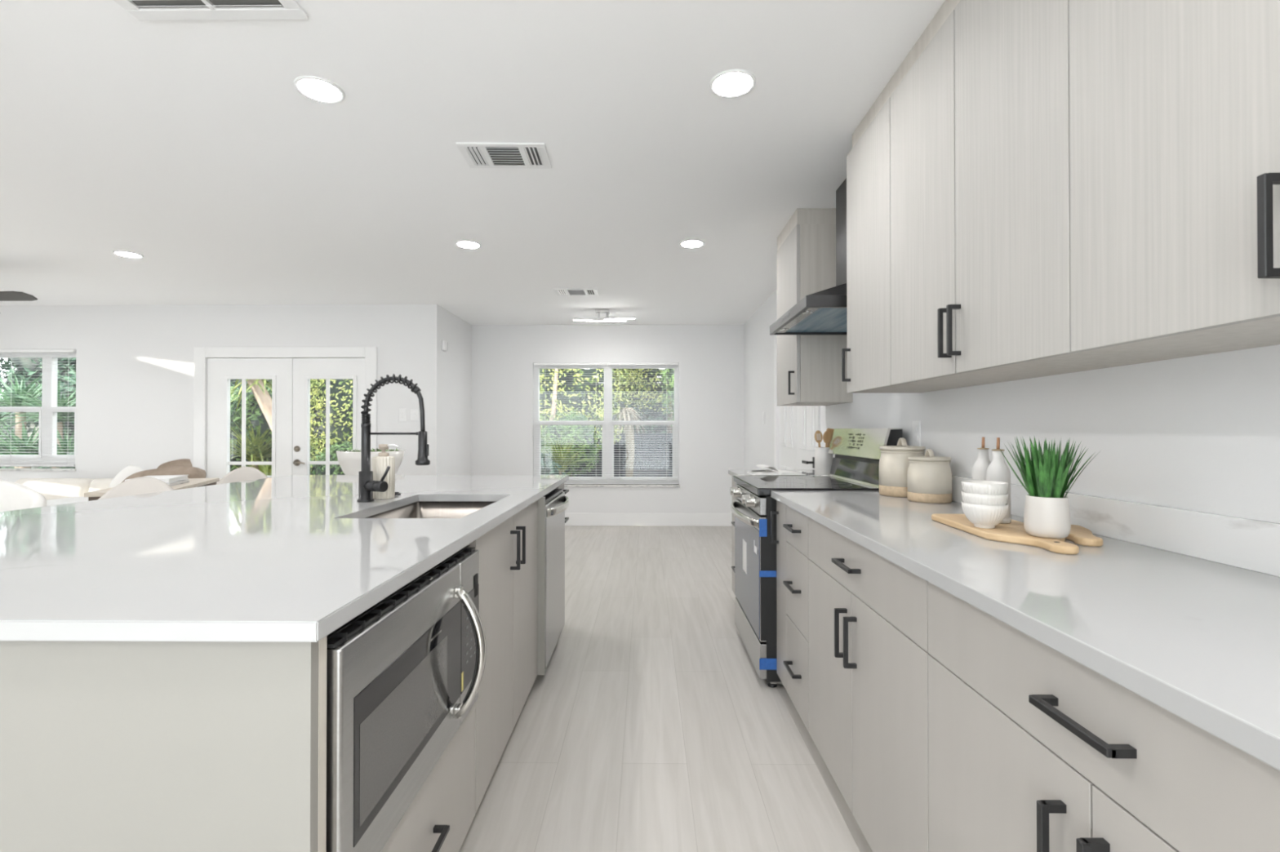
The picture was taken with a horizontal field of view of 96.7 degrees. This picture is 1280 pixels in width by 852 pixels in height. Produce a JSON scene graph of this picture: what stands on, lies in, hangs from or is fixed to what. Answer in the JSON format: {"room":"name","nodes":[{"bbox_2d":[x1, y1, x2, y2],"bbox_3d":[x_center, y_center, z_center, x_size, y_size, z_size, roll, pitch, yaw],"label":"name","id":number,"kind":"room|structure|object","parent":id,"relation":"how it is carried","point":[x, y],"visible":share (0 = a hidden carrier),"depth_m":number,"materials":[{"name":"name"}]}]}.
{"room":"kitchen","nodes":[
{"label":"kitchen","id":0,"kind":"room"},
{"bbox_2d":[0,304,427,482],"bbox_3d":[-4.816,-0.018,5.965,5.235,2.480,0.120,0,0,1],"label":"wall","id":1,"kind":"structure","parent":0,"point":[135,363],"depth_m":5.91,"materials":[{"name":"white paint"}]},
{"bbox_2d":[0,352,75,466],"bbox_3d":[-6.402,-0.171,5.979,1.063,1.195,0.070,0,0,1],"label":"window","id":2,"kind":"structure","parent":1,"relation":"in","point":[49,407],"depth_m":5.95,"materials":[{"name":"white paint"}]},
{"bbox_2d":[0,349,75,466],"bbox_3d":[-6.400,-0.190,5.924,1.047,1.209,0.032,0,0,1],"label":"window blind","id":3,"kind":"object","parent":2,"relation":"attached to","point":[1,350],"visible":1,"depth_m":5.91,"materials":[{"name":"plastic"}]},
{"bbox_2d":[193,346,377,478],"bbox_3d":[-3.670,0.201,5.891,1.902,2.040,0.118,0,0,1],"label":"door","id":4,"kind":"structure","parent":1,"relation":"in","point":[291,370],"depth_m":5.89,"materials":[{"name":"white paint"}]},
{"bbox_2d":[426,304,471,475],"bbox_3d":[-2.143,-0.015,6.460,0.100,2.480,1.170,0,0,1],"label":"wall","id":5,"kind":"structure","parent":0,"point":[449,373],"depth_m":6.23,"materials":[{"name":"white paint"}]},
{"bbox_2d":[0,0,945,324],"bbox_3d":[-3.122,-1.324,2.305,8.905,0.080,9.720,0,0,1],"label":"ceiling","id":6,"kind":"structure","parent":0,"point":[193,148],"depth_m":2.62,"materials":[{"name":"white paint"}]},
{"bbox_2d":[0,291,37,301],"bbox_3d":[-5.214,-1.099,4.376,1.164,0.340,1.301,0,0,1],"label":"ceiling fan","id":7,"kind":"object","parent":6,"relation":"hanging from","point":[4,295],"visible":1,"depth_m":4.34,"materials":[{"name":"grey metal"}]},
{"bbox_2d":[113,0,308,20],"bbox_3d":[-1.313,-1.282,1.516,0.540,0.014,0.545,0,0,1],"label":"ceiling vent","id":8,"kind":"object","parent":6,"relation":"in","point":[141,10],"visible":1,"depth_m":1.75,"materials":[{"name":"metal"}]},
{"bbox_2d":[293,75,345,103],"bbox_3d":[-1.223,-1.282,2.173,0.172,0.006,0.172,0,0,1],"label":"recessed light","id":9,"kind":"object","parent":6,"relation":"in","point":[317,89],"visible":1,"depth_m":2.17,"materials":[{"name":"white paint"}]},
{"bbox_2d":[297,79,341,102],"bbox_3d":[-1.223,-1.281,2.173,0.146,0.003,0.146,0,0,1],"label":"diffuser","id":10,"kind":"object","parent":9,"relation":"attached to","point":[317,90],"depth_m":2.17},
{"bbox_2d":[455,142,551,168],"bbox_3d":[-0.635,-1.275,2.691,0.400,0.012,0.240,0,0,-1],"label":"ceiling vent","id":11,"kind":"object","parent":6,"relation":"in","point":[477,155],"visible":1,"depth_m":2.68,"materials":[{"name":"metal"}]},
{"bbox_2d":[553,288,599,295],"bbox_3d":[-0.595,-1.256,5.346,0.400,0.012,0.240,0,0,1],"label":"ceiling vent","id":12,"kind":"object","parent":6,"relation":"in","point":[558,291],"visible":1,"depth_m":5.33,"materials":[{"name":"metal"}]},
{"bbox_2d":[573,309,635,321],"bbox_3d":[-0.391,-1.196,6.163,0.679,0.121,0.102,0,0,2],"label":"light","id":13,"kind":"object","parent":6,"relation":"attached to","point":[598,312],"visible":1,"depth_m":6.14,"materials":[{"name":"silver metal"}]},
{"bbox_2d":[709,69,755,97],"bbox_3d":[0.348,-1.282,2.135,0.172,0.006,0.172,0,0,1],"label":"recessed light","id":14,"kind":"object","parent":6,"relation":"in","point":[731,83],"visible":1,"depth_m":2.13,"materials":[{"name":"white paint"}]},
{"bbox_2d":[713,72,752,96],"bbox_3d":[0.348,-1.282,2.135,0.146,0.003,0.146,0,0,1],"label":"diffuser","id":15,"kind":"object","parent":14,"relation":"attached to","point":[725,84],"depth_m":2.13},
{"bbox_2d":[471,324,744,513],"bbox_3d":[-0.450,-0.010,7.086,3.470,2.480,0.120,0,0,1],"label":"wall","id":16,"kind":"structure","parent":0,"point":[710,358],"depth_m":7.02,"materials":[{"name":"white paint"}]},
{"bbox_2d":[533,363,679,484],"bbox_3d":[-0.422,-0.030,7.086,1.805,1.503,0.070,0,0,1],"label":"window","id":17,"kind":"structure","parent":16,"relation":"in","point":[607,429],"depth_m":7.06,"materials":[{"name":"white paint"}]},
{"bbox_2d":[533,363,607,484],"bbox_3d":[-0.858,-0.032,7.034,0.911,1.495,0.032,0,0,1],"label":"window blind","id":18,"kind":"object","parent":17,"relation":"attached to","point":[535,364],"visible":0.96,"depth_m":7.03,"materials":[{"name":"plastic"}]},
{"bbox_2d":[608,362,678,484],"bbox_3d":[0.037,-0.032,7.024,0.864,1.495,0.032,0,0,1],"label":"window blind","id":19,"kind":"object","parent":17,"relation":"attached to","point":[661,363],"visible":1,"depth_m":7.01,"materials":[{"name":"plastic"}]},
{"bbox_2d":[564,484,679,487],"bbox_3d":[-0.422,0.738,7.060,1.837,0.028,0.120,0,0,1],"label":"windowsill","id":20,"kind":"object","parent":16,"relation":"attached to","point":[565,485],"visible":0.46,"depth_m":7.00,"materials":[{"name":"stone"}]},
{"bbox_2d":[564,513,732,526],"bbox_3d":[-0.401,1.152,7.010,3.368,0.155,0.014,0,0,1],"label":"baseboard","id":21,"kind":"structure","parent":16,"relation":"attached to","point":[575,519],"depth_m":7.00,"materials":[{"name":"white paint"}]},
{"bbox_2d":[458,525,872,851],"bbox_3d":[-3.122,1.226,2.287,8.905,0.060,9.720,0,0,1],"label":"floor","id":22,"kind":"structure","parent":0,"point":[651,724],"depth_m":2.23,"materials":[{"name":"beige wood"}]},
{"bbox_2d":[0,480,46,511],"bbox_3d":[-4.460,0.765,3.595,0.999,0.880,0.999,0,0,1],"label":"barrel chair","id":23,"kind":"object","parent":22,"relation":"on","point":[13,496],"visible":0.17,"depth_m":4.00,"materials":[{"name":"white fabric"}]},
{"bbox_2d":[46,497,88,506],"bbox_3d":[-4.598,0.910,4.646,0.540,0.605,0.500,0,0,1],"label":"side table","id":24,"kind":"object","parent":22,"relation":"on","point":[71,500],"visible":0.19,"depth_m":4.63,"materials":[{"name":"white paint"}]},
{"bbox_2d":[14,478,222,500],"bbox_3d":[-4.965,0.863,5.380,2.550,0.709,0.940,0,0,1],"label":"sofa","id":25,"kind":"object","parent":22,"relation":"on","point":[50,488],"visible":0.17,"depth_m":5.47,"materials":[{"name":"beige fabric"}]},
{"bbox_2d":[14,478,94,500],"bbox_3d":[-5.707,0.659,5.590,0.740,0.297,0.281,0,0,1],"label":"cushion","id":26,"kind":"object","parent":25,"relation":"on","point":[51,488],"depth_m":5.47,"materials":[{"name":"beige fabric"}]},
{"bbox_2d":[88,478,113,492],"bbox_3d":[-4.963,0.659,5.582,0.740,0.297,0.281,0,0,1],"label":"cushion","id":27,"kind":"object","parent":25,"relation":"on","point":[97,484],"depth_m":5.47,"materials":[{"name":"beige fabric"}]},
{"bbox_2d":[109,465,144,488],"bbox_3d":[-4.741,0.522,5.290,0.314,0.317,0.162,0,0,1],"label":"pillow","id":28,"kind":"object","parent":25,"relation":"on","point":[129,470],"visible":0.34,"depth_m":5.26,"materials":[{"name":"white fabric"}]},
{"bbox_2d":[121,466,205,482],"bbox_3d":[-4.253,0.525,5.065,0.717,0.323,0.325,0,0,1],"label":"pillow","id":29,"kind":"object","parent":25,"relation":"on","point":[192,472],"visible":0.27,"depth_m":5.04,"materials":[{"name":"beige fabric"}]},
{"bbox_2d":[157,458,192,468],"bbox_3d":[-4.439,0.488,5.407,0.370,0.346,0.207,0,0,1],"label":"pillow","id":30,"kind":"object","parent":25,"relation":"on","point":[183,462],"visible":0.18,"depth_m":5.41,"materials":[{"name":"beige fabric"}]},
{"bbox_2d":[98,476,173,499],"bbox_3d":[-2.334,0.721,2.521,0.489,0.956,0.495,0,0,-14],"label":"counter stool","id":31,"kind":"object","parent":22,"relation":"on","point":[141,485],"visible":0.09,"depth_m":2.72,"materials":[{"name":"fabric"}]},
{"bbox_2d":[84,477,219,501],"bbox_3d":[-3.484,0.817,4.134,0.440,0.785,1.040,0,0,-22],"label":"console table","id":32,"kind":"object","parent":22,"relation":"on","point":[193,482],"visible":0.13,"depth_m":4.08,"materials":[{"name":"brown wood"}]},
{"bbox_2d":[164,479,189,486],"bbox_3d":[-3.484,0.413,4.097,0.280,0.020,0.380,0,0,-22],"label":"book","id":33,"kind":"object","parent":32,"relation":"on","point":[184,481],"visible":0.21,"depth_m":4.12,"materials":[{"name":"paper"}]},
{"bbox_2d":[124,475,187,482],"bbox_3d":[-3.528,0.389,4.167,0.250,0.028,0.380,0,0,-22],"label":"book","id":34,"kind":"object","parent":33,"relation":"on","point":[166,478],"visible":0.55,"depth_m":4.18,"materials":[{"name":"white paper"}]},
{"bbox_2d":[216,466,268,484],"bbox_3d":[-2.351,0.726,3.300,0.436,0.956,0.442,0,0,-19],"label":"counter stool","id":35,"kind":"object","parent":22,"relation":"on","point":[243,473],"visible":0.06,"depth_m":3.47,"materials":[{"name":"fabric"}]},
{"bbox_2d":[317,544,475,851],"bbox_3d":[-0.766,0.752,1.257,0.640,0.875,0.790,0,0,1],"label":"base cabinet","id":36,"kind":"object","parent":22,"relation":"on","point":[440,816],"depth_m":1.33,"materials":[{"name":"beige laminate"}]},
{"bbox_2d":[325,545,486,851],"bbox_3d":[-0.638,0.553,1.260,0.496,0.440,0.737,0,0,1],"label":"microwave","id":37,"kind":"object","parent":36,"relation":"in","point":[404,674],"visible":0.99,"depth_m":1.09,"materials":[{"name":"silver metal"}]},
{"bbox_2d":[466,617,475,664],"bbox_3d":[-0.459,0.570,1.547,0.001,0.121,0.082,0,0,1],"label":"print","id":38,"kind":"object","parent":37,"relation":"attached to","point":[470,641],"depth_m":1.54},
{"bbox_2d":[468,497,545,813],"bbox_3d":[-0.756,0.758,2.129,0.640,0.874,0.951,0,0,1],"label":"base cabinet","id":39,"kind":"object","parent":22,"relation":"on","point":[508,553],"depth_m":2.04,"materials":[{"name":"beige laminate"}]},
{"bbox_2d":[542,488,568,669],"bbox_3d":[-0.710,0.766,2.902,0.675,0.868,0.592,0,0,1],"label":"dishwasher","id":40,"kind":"object","parent":22,"relation":"on","point":[556,501],"visible":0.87,"depth_m":2.84,"materials":[{"name":"silver metal"}]},
{"bbox_2d":[731,476,736,594],"bbox_3d":[0.920,0.768,3.627,0.648,0.874,0.595,0,0,1],"label":"base cabinet","id":41,"kind":"object","parent":22,"relation":"on","point":[733,482],"visible":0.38,"depth_m":3.86,"materials":[{"name":"beige laminate"}]},
{"bbox_2d":[728,470,814,476],"bbox_3d":[0.925,0.315,3.634,0.639,0.030,0.607,0,0,1],"label":"countertop","id":42,"kind":"structure","parent":41,"relation":"on","point":[732,473],"depth_m":3.71,"materials":[{"name":"white stone"}]},
{"bbox_2d":[747,464,804,475],"bbox_3d":[0.840,0.273,3.534,0.304,0.054,0.260,0,0,1],"label":"open book","id":43,"kind":"object","parent":42,"relation":"on","point":[766,472],"visible":0.74,"depth_m":3.47,"materials":[{"name":"paper"}]},
{"bbox_2d":[814,447,833,475],"bbox_3d":[1.103,0.213,3.411,0.106,0.171,0.106,0,0,1],"label":"utensil crock","id":44,"kind":"object","parent":42,"relation":"on","point":[823,460],"visible":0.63,"depth_m":3.37,"materials":[{"name":"white ceramic"}]},
{"bbox_2d":[770,500,787,691],"bbox_3d":[0.907,0.760,2.487,0.648,0.874,0.180,0,0,1],"label":"base cabinet","id":45,"kind":"object","parent":22,"relation":"on","point":[781,615],"visible":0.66,"depth_m":2.50,"materials":[{"name":"beige laminate"}]},
{"bbox_2d":[782,505,808,732],"bbox_3d":[0.904,0.758,2.233,0.648,0.874,0.323,0,0,1],"label":"base cabinet","id":46,"kind":"object","parent":22,"relation":"on","point":[796,526],"visible":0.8,"depth_m":2.21,"materials":[{"name":"beige laminate"}]},
{"bbox_2d":[729,428,902,688],"bbox_3d":[0.846,0.607,2.952,0.705,1.188,0.740,0,0,1],"label":"range","id":47,"kind":"object","parent":22,"relation":"on","point":[855,466],"depth_m":2.74,"materials":[{"name":"silver metal"}]},
{"bbox_2d":[733,475,879,496],"bbox_3d":[0.825,0.303,2.957,0.567,0.038,0.736,0,0,1],"label":"cooktop","id":48,"kind":"object","parent":47,"relation":"in","point":[754,485],"depth_m":2.82,"materials":[{"name":"black glass"}]},
{"bbox_2d":[808,517,929,851],"bbox_3d":[0.897,0.754,1.630,0.648,0.874,0.879,0,0,1],"label":"base cabinet","id":49,"kind":"object","parent":22,"relation":"on","point":[868,614],"visible":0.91,"depth_m":1.50,"materials":[{"name":"beige laminate"}]},
{"bbox_2d":[928,582,1279,851],"bbox_3d":[0.887,0.748,0.749,0.648,0.874,0.879,0,0,1],"label":"base cabinet","id":50,"kind":"object","parent":22,"relation":"on","point":[1032,748],"visible":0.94,"depth_m":0.81,"materials":[{"name":"beige laminate"}]},
{"bbox_3d":[0.895,0.742,-0.154,0.613,0.874,0.923,0,0,1],"label":"base cabinet","id":51,"kind":"object","parent":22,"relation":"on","visible":0},
{"bbox_2d":[770,490,1279,770],"bbox_3d":[0.896,0.297,0.984,0.639,0.030,3.192,0,0,1],"label":"countertop","id":52,"kind":"structure","parent":51,"relation":"on","point":[1198,639],"depth_m":0.91,"materials":[{"name":"white stone"}]},
{"bbox_2d":[879,438,925,497],"bbox_3d":[1.107,0.171,2.402,0.182,0.241,0.182,0,0,1],"label":"canister","id":53,"kind":"object","parent":52,"relation":"on","point":[894,464],"visible":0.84,"depth_m":2.34,"materials":[{"name":"ceramic"}]},
{"bbox_2d":[879,450,924,487],"bbox_3d":[1.107,0.176,2.401,0.182,0.146,0.182,0,0,1],"label":"jar","id":54,"kind":"object","parent":53,"relation":"on","point":[894,465],"depth_m":2.34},
{"bbox_2d":[907,448,951,503],"bbox_3d":[1.120,0.190,2.201,0.154,0.201,0.154,0,0,1],"label":"canister","id":55,"kind":"object","parent":52,"relation":"on","point":[929,477],"visible":1,"depth_m":2.14,"materials":[{"name":"ceramic"}]},
{"bbox_2d":[907,460,951,493],"bbox_3d":[1.120,0.194,2.201,0.154,0.121,0.154,0,0,1],"label":"jar","id":56,"kind":"object","parent":55,"relation":"on","point":[924,477],"depth_m":2.14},
{"bbox_2d":[931,513,1079,554],"bbox_3d":[0.967,0.276,1.497,0.191,0.019,0.495,0,0,4],"label":"cutting board","id":57,"kind":"object","parent":52,"relation":"on","point":[1014,532],"visible":0.81,"depth_m":1.42,"materials":[{"name":"brown wood"}]},
{"bbox_2d":[972,437,991,480],"bbox_3d":[1.027,0.151,1.702,0.059,0.235,0.059,0,0,1],"label":"oil bottle","id":58,"kind":"object","parent":57,"relation":"on","point":[980,468],"visible":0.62,"depth_m":1.69,"materials":[{"name":"white ceramic"}]},
{"bbox_2d":[961,501,1008,528],"bbox_3d":[0.909,0.235,1.501,0.106,0.064,0.106,0,0,1],"label":"bowl","id":59,"kind":"object","parent":57,"relation":"on","point":[986,517],"visible":0.93,"depth_m":1.47,"materials":[{"name":"white ceramic"}]},
{"bbox_2d":[961,490,1008,505],"bbox_3d":[0.909,0.207,1.502,0.106,0.064,0.106,0,0,1],"label":"bowl","id":60,"kind":"object","parent":59,"relation":"on","point":[968,498],"visible":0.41,"depth_m":1.46,"materials":[{"name":"white ceramic"}]},
{"bbox_2d":[961,480,1008,494],"bbox_3d":[0.909,0.180,1.502,0.106,0.064,0.106,0,0,1],"label":"bowl","id":61,"kind":"object","parent":60,"relation":"on","point":[973,486],"visible":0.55,"depth_m":1.47,"materials":[{"name":"white ceramic"}]},
{"bbox_2d":[986,437,1010,524],"bbox_3d":[0.998,0.150,1.585,0.059,0.235,0.059,0,0,1],"label":"oil bottle","id":62,"kind":"object","parent":57,"relation":"on","point":[997,470],"visible":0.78,"depth_m":1.56,"materials":[{"name":"white ceramic"}]},
{"bbox_2d":[998,435,1094,538],"bbox_3d":[0.984,0.143,1.374,0.214,0.245,0.142,0,0,25],"label":"potted plant","id":63,"kind":"object","parent":57,"relation":"on","point":[1046,477],"visible":1,"depth_m":1.35,"materials":[{"name":"green plant"}]},
{"bbox_2d":[1065,524,1102,546],"bbox_3d":[1.107,0.276,1.447,0.090,0.018,0.235,0,0,20],"label":"cutting board","id":64,"kind":"object","parent":52,"relation":"on","point":[1081,535],"visible":0.68,"depth_m":1.37,"materials":[{"name":"brown wood"}]},
{"bbox_3d":[-1.426,0.758,2.156,0.660,0.874,2.570,0,0,1],"label":"cabinet","id":65,"kind":"object","parent":22,"relation":"on","visible":0},
{"bbox_2d":[0,640,318,851],"bbox_3d":[-1.253,0.749,0.857,1.534,0.874,0.020,0,0,1],"label":"end panel","id":66,"kind":"object","parent":65,"relation":"attached to","point":[105,746],"visible":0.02,"depth_m":0.84,"materials":[{"name":"wood"}]},
{"bbox_2d":[0,475,568,642],"bbox_3d":[-1.294,0.305,2.149,1.693,0.030,2.647,0,0,1],"label":"countertop","id":67,"kind":"structure","parent":65,"relation":"on","point":[291,558],"depth_m":1.27,"materials":[{"name":"white stone"}]},
{"bbox_2d":[372,444,399,499],"bbox_3d":[-1.029,0.182,2.287,0.093,0.218,0.084,0,-1,45],"label":"soap dispenser","id":68,"kind":"object","parent":67,"relation":"on","point":[380,463],"visible":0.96,"depth_m":2.26,"materials":[{"name":"white paint"}]},
{"bbox_2d":[372,456,395,499],"bbox_3d":[-1.032,0.206,2.290,0.085,0.170,0.085,0,0,1],"label":"bottle","id":69,"kind":"object","parent":68,"relation":"attached to","point":[380,464],"depth_m":2.26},
{"bbox_2d":[356,373,430,502],"bbox_3d":[-0.950,0.044,2.179,0.279,0.493,0.095,0,0,1],"label":"faucet","id":70,"kind":"object","parent":67,"relation":"on","point":[366,486],"visible":1,"depth_m":2.18,"materials":[{"name":"black metal"}]},
{"bbox_2d":[365,501,496,518],"bbox_3d":[-0.752,0.432,2.101,0.450,0.223,0.712,0,0,1],"label":"sink","id":71,"kind":"object","parent":67,"relation":"in","point":[420,509],"visible":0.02,"depth_m":2.44,"materials":[{"name":"metal"}]},
{"bbox_3d":[-2.100,0.836,4.438,0.840,0.750,0.840,0,0,1],"label":"pedestal table","id":72,"kind":"object","parent":22,"relation":"on","visible":0},
{"bbox_2d":[336,449,404,475],"bbox_3d":[-2.100,0.326,4.442,0.484,0.268,0.484,0,0,1],"label":"serving bowl","id":73,"kind":"object","parent":72,"relation":"on","point":[349,463],"visible":0.37,"depth_m":4.25,"materials":[{"name":"white ceramic"}]},
{"bbox_2d":[744,289,1279,523],"bbox_3d":[1.280,-0.044,2.246,0.100,2.480,9.720,0,0,1],"label":"wall","id":74,"kind":"structure","parent":0,"point":[1201,433],"depth_m":1.45,"materials":[{"name":"white paint"}]},
{"bbox_2d":[773,335,820,470],"bbox_3d":[1.268,0.155,4.618,0.138,2.115,1.355,0,0,1],"label":"door","id":75,"kind":"structure","parent":74,"relation":"in","point":[795,427],"depth_m":4.70,"materials":[{"name":"white paint"}]},
{"bbox_2d":[769,177,847,335],"bbox_3d":[0.994,-0.907,2.946,0.487,0.744,0.758,0,0,1],"label":"range hood","id":76,"kind":"object","parent":74,"relation":"attached to","point":[824,312],"visible":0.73,"depth_m":2.97,"materials":[{"name":"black metal"}]},
{"bbox_2d":[776,208,852,406],"bbox_3d":[1.065,-0.706,3.583,0.359,1.138,0.510,0,0,1],"label":"upper cabinet","id":77,"kind":"object","parent":74,"relation":"attached to","point":[809,366],"depth_m":3.33,"materials":[{"name":"laminate"}]},
{"bbox_2d":[841,97,975,393],"bbox_3d":[1.050,-0.668,2.276,0.359,1.044,0.445,0,0,1],"label":"upper cabinet","id":78,"kind":"object","parent":74,"relation":"attached to","point":[868,162],"visible":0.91,"depth_m":2.25,"materials":[{"name":"laminate"}]},
{"bbox_2d":[912,421,920,446],"bbox_3d":[1.229,0.035,2.531,0.009,0.115,0.070,0,0,1],"label":"wall outlet","id":79,"kind":"object","parent":74,"relation":"attached to","point":[916,424],"visible":0.86,"depth_m":2.52,"materials":[{"name":"white paint"}]},
{"bbox_2d":[889,0,1223,385],"bbox_3d":[1.043,-0.672,1.618,0.359,1.044,0.866,0,0,1],"label":"upper cabinet","id":80,"kind":"object","parent":74,"relation":"attached to","point":[980,282],"visible":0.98,"depth_m":1.49,"materials":[{"name":"laminate"}]},
{"bbox_2d":[951,475,1279,577],"bbox_3d":[1.205,0.233,0.980,0.020,0.098,3.190,0,0,1],"label":"backsplash","id":81,"kind":"structure","parent":74,"relation":"attached to","point":[1252,544],"depth_m":1.27,"materials":[{"name":"stone"}]},
{"bbox_2d":[1069,0,1279,351],"bbox_3d":[1.033,-0.678,0.753,0.359,1.044,0.860,0,0,1],"label":"upper cabinet","id":82,"kind":"object","parent":74,"relation":"attached to","point":[1175,104],"visible":1,"depth_m":0.96,"materials":[{"name":"laminate"}]},
{"bbox_2d":[852,0,959,147],"bbox_3d":[0.929,-1.243,1.415,0.018,0.094,2.173,0,0,1],"label":"cabinet filler","id":83,"kind":"object","parent":82,"relation":"on","point":[948,6],"visible":0.51,"depth_m":1.97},
{"label":"outside","id":84,"kind":"structure","parent":0,"visible":0},
{"bbox_3d":[-4.876,1.301,6.636,5.300,0.020,1.220,0,0,1],"label":"ground","id":85,"kind":"structure","parent":84,"visible":0},
{"bbox_2d":[7,430,75,468],"bbox_3d":[-7.197,0.647,7.184,1.277,1.326,1.018,0,0,-35],"label":"plant","id":86,"kind":"object","parent":85,"relation":"on","point":[60,451],"visible":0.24,"depth_m":7.04,"materials":[{"name":"green plant"}]},
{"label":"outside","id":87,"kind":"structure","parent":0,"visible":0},
{"bbox_3d":[-3.820,1.402,16.020,36.000,0.060,20.030,0,0,1],"label":"ground","id":88,"kind":"structure","parent":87,"visible":0},
{"bbox_2d":[0,420,72,468],"bbox_3d":[-7.811,0.609,7.220,1.252,1.403,1.248,0,0,1],"label":"plant","id":89,"kind":"object","parent":88,"relation":"on","point":[14,451],"visible":0.3,"depth_m":7.17,"materials":[{"name":"green plant"}]},
{"bbox_2d":[0,373,74,468],"bbox_3d":[-8.306,0.275,7.628,1.252,2.076,1.150,0,0,1],"label":"plant","id":90,"kind":"object","parent":88,"relation":"on","point":[18,428],"visible":0.42,"depth_m":7.53,"materials":[{"name":"green plant"}]},
{"bbox_2d":[0,378,75,468],"bbox_3d":[-7.642,0.339,7.404,1.128,1.946,1.229,0,0,27],"label":"plant","id":91,"kind":"object","parent":88,"relation":"on","point":[60,420],"visible":0.37,"depth_m":7.34,"materials":[{"name":"green plant"}]},
{"bbox_2d":[0,358,75,426],"bbox_3d":[-10.636,-0.358,11.119,4.969,4.114,1.707,0,0,4],"label":"tree","id":92,"kind":"object","parent":88,"relation":"on","point":[18,366],"visible":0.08,"depth_m":10.62,"materials":[{"name":"green plant"}]},
{"bbox_2d":[0,374,75,468],"bbox_3d":[-8.122,0.325,8.269,3.368,2.236,0.878,0,0,2],"label":"shrub","id":93,"kind":"object","parent":88,"relation":"on","point":[71,428],"visible":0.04,"depth_m":8.10,"materials":[{"name":"green plant"}]},
{"bbox_2d":[230,381,271,471],"bbox_3d":[-6.056,0.262,9.031,1.386,2.134,1.125,0,0,1],"label":"shrub","id":94,"kind":"object","parent":88,"relation":"on","point":[254,412],"visible":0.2,"depth_m":8.68,"materials":[{"name":"green plant"}]},
{"bbox_2d":[230,417,271,470],"bbox_3d":[-5.773,0.549,8.491,1.496,1.540,1.733,0,0,1],"label":"plant","id":95,"kind":"object","parent":88,"relation":"on","point":[252,446],"visible":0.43,"depth_m":8.36,"materials":[{"name":"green plant"}]},
{"bbox_2d":[230,379,318,431],"bbox_3d":[-5.502,-0.155,8.139,1.931,2.990,1.932,0,-1,43],"label":"palm tree","id":96,"kind":"object","parent":88,"relation":"on","point":[263,397],"visible":0.05,"depth_m":7.96,"materials":[{"name":"green plant"}]},
{"bbox_2d":[233,444,315,475],"bbox_3d":[-5.331,0.780,8.186,1.532,1.076,1.617,0,0,1],"label":"plant","id":97,"kind":"object","parent":88,"relation":"on","point":[262,468],"visible":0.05,"depth_m":8.24,"materials":[{"name":"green plant"}]},
{"bbox_2d":[309,379,352,475],"bbox_3d":[-4.625,-0.058,8.851,1.552,2.769,1.100,0,0,1],"label":"shrub","id":98,"kind":"object","parent":88,"relation":"on","point":[340,390],"visible":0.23,"depth_m":8.54,"materials":[{"name":"green plant"}]},
{"bbox_2d":[309,440,352,475],"bbox_3d":[-4.059,0.760,7.796,1.150,1.129,0.747,0,0,10],"label":"shrub","id":99,"kind":"object","parent":88,"relation":"on","point":[317,469],"visible":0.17,"depth_m":7.62,"materials":[{"name":"green plant"}]},
{"bbox_2d":[572,432,672,476],"bbox_3d":[0.390,0.720,10.646,5.740,1.230,0.110,0,0,1],"label":"fence","id":100,"kind":"object","parent":88,"relation":"on","point":[639,443],"visible":0.08,"depth_m":10.60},
{"bbox_2d":[613,368,673,433],"bbox_3d":[0.651,-0.993,11.397,3.841,4.670,1.408,0,0,1],"label":"tree","id":101,"kind":"object","parent":88,"relation":"on","point":[638,393],"visible":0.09,"depth_m":11.22,"materials":[{"name":"green plant"}]},
{"bbox_2d":[612,395,674,433],"bbox_3d":[-0.269,-1.131,15.235,5.000,5.054,1.962,0,0,1],"label":"tree","id":102,"kind":"object","parent":88,"relation":"on","point":[655,415],"visible":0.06,"depth_m":14.60,"materials":[{"name":"green plant"}]},
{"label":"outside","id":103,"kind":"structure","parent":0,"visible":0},
{"bbox_3d":[0.400,1.319,8.837,5.400,0.005,3.300,0,0,1],"label":"ground","id":104,"kind":"structure","parent":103,"visible":0},
{"bbox_2d":[540,452,564,474],"bbox_3d":[-1.526,0.851,8.261,0.943,0.958,0.762,0,0,1],"label":"shrub","id":105,"kind":"object","parent":104,"relation":"on","point":[544,469],"visible":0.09,"depth_m":8.18,"materials":[{"name":"green plant"}]},
{"bbox_2d":[541,429,600,474],"bbox_3d":[-1.197,0.642,8.492,1.282,1.356,1.288,0,0,-28],"label":"ornamental grass","id":106,"kind":"object","parent":104,"relation":"on","point":[561,456],"depth_m":8.46,"materials":[{"name":"green plant"}]},
{"bbox_2d":[541,410,601,476],"bbox_3d":[-1.148,0.544,8.959,1.165,1.570,0.641,0,0,-3],"label":"shrub","id":107,"kind":"object","parent":104,"relation":"on","point":[550,429],"visible":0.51,"depth_m":8.80,"materials":[{"name":"green plant"}]},
{"bbox_2d":[539,368,634,453],"bbox_3d":[-1.496,-0.452,9.968,2.783,3.575,1.187,0,0,-2],"label":"trees","id":108,"kind":"object","parent":104,"relation":"on","point":[595,393],"visible":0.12,"depth_m":9.65,"materials":[{"name":"green plant"}]},
{"bbox_2d":[612,407,647,476],"bbox_3d":[-0.189,0.513,9.247,0.666,1.627,0.873,0,0,-35],"label":"palm tree","id":109,"kind":"object","parent":104,"relation":"on","point":[627,415],"visible":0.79,"depth_m":9.19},
{"bbox_2d":[659,368,674,430],"bbox_3d":[1.041,0.005,9.588,1.449,2.650,0.972,0,0,1],"label":"shrub","id":110,"kind":"object","parent":104,"relation":"on","point":[668,375],"visible":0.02,"depth_m":9.56,"materials":[{"name":"green plant"}]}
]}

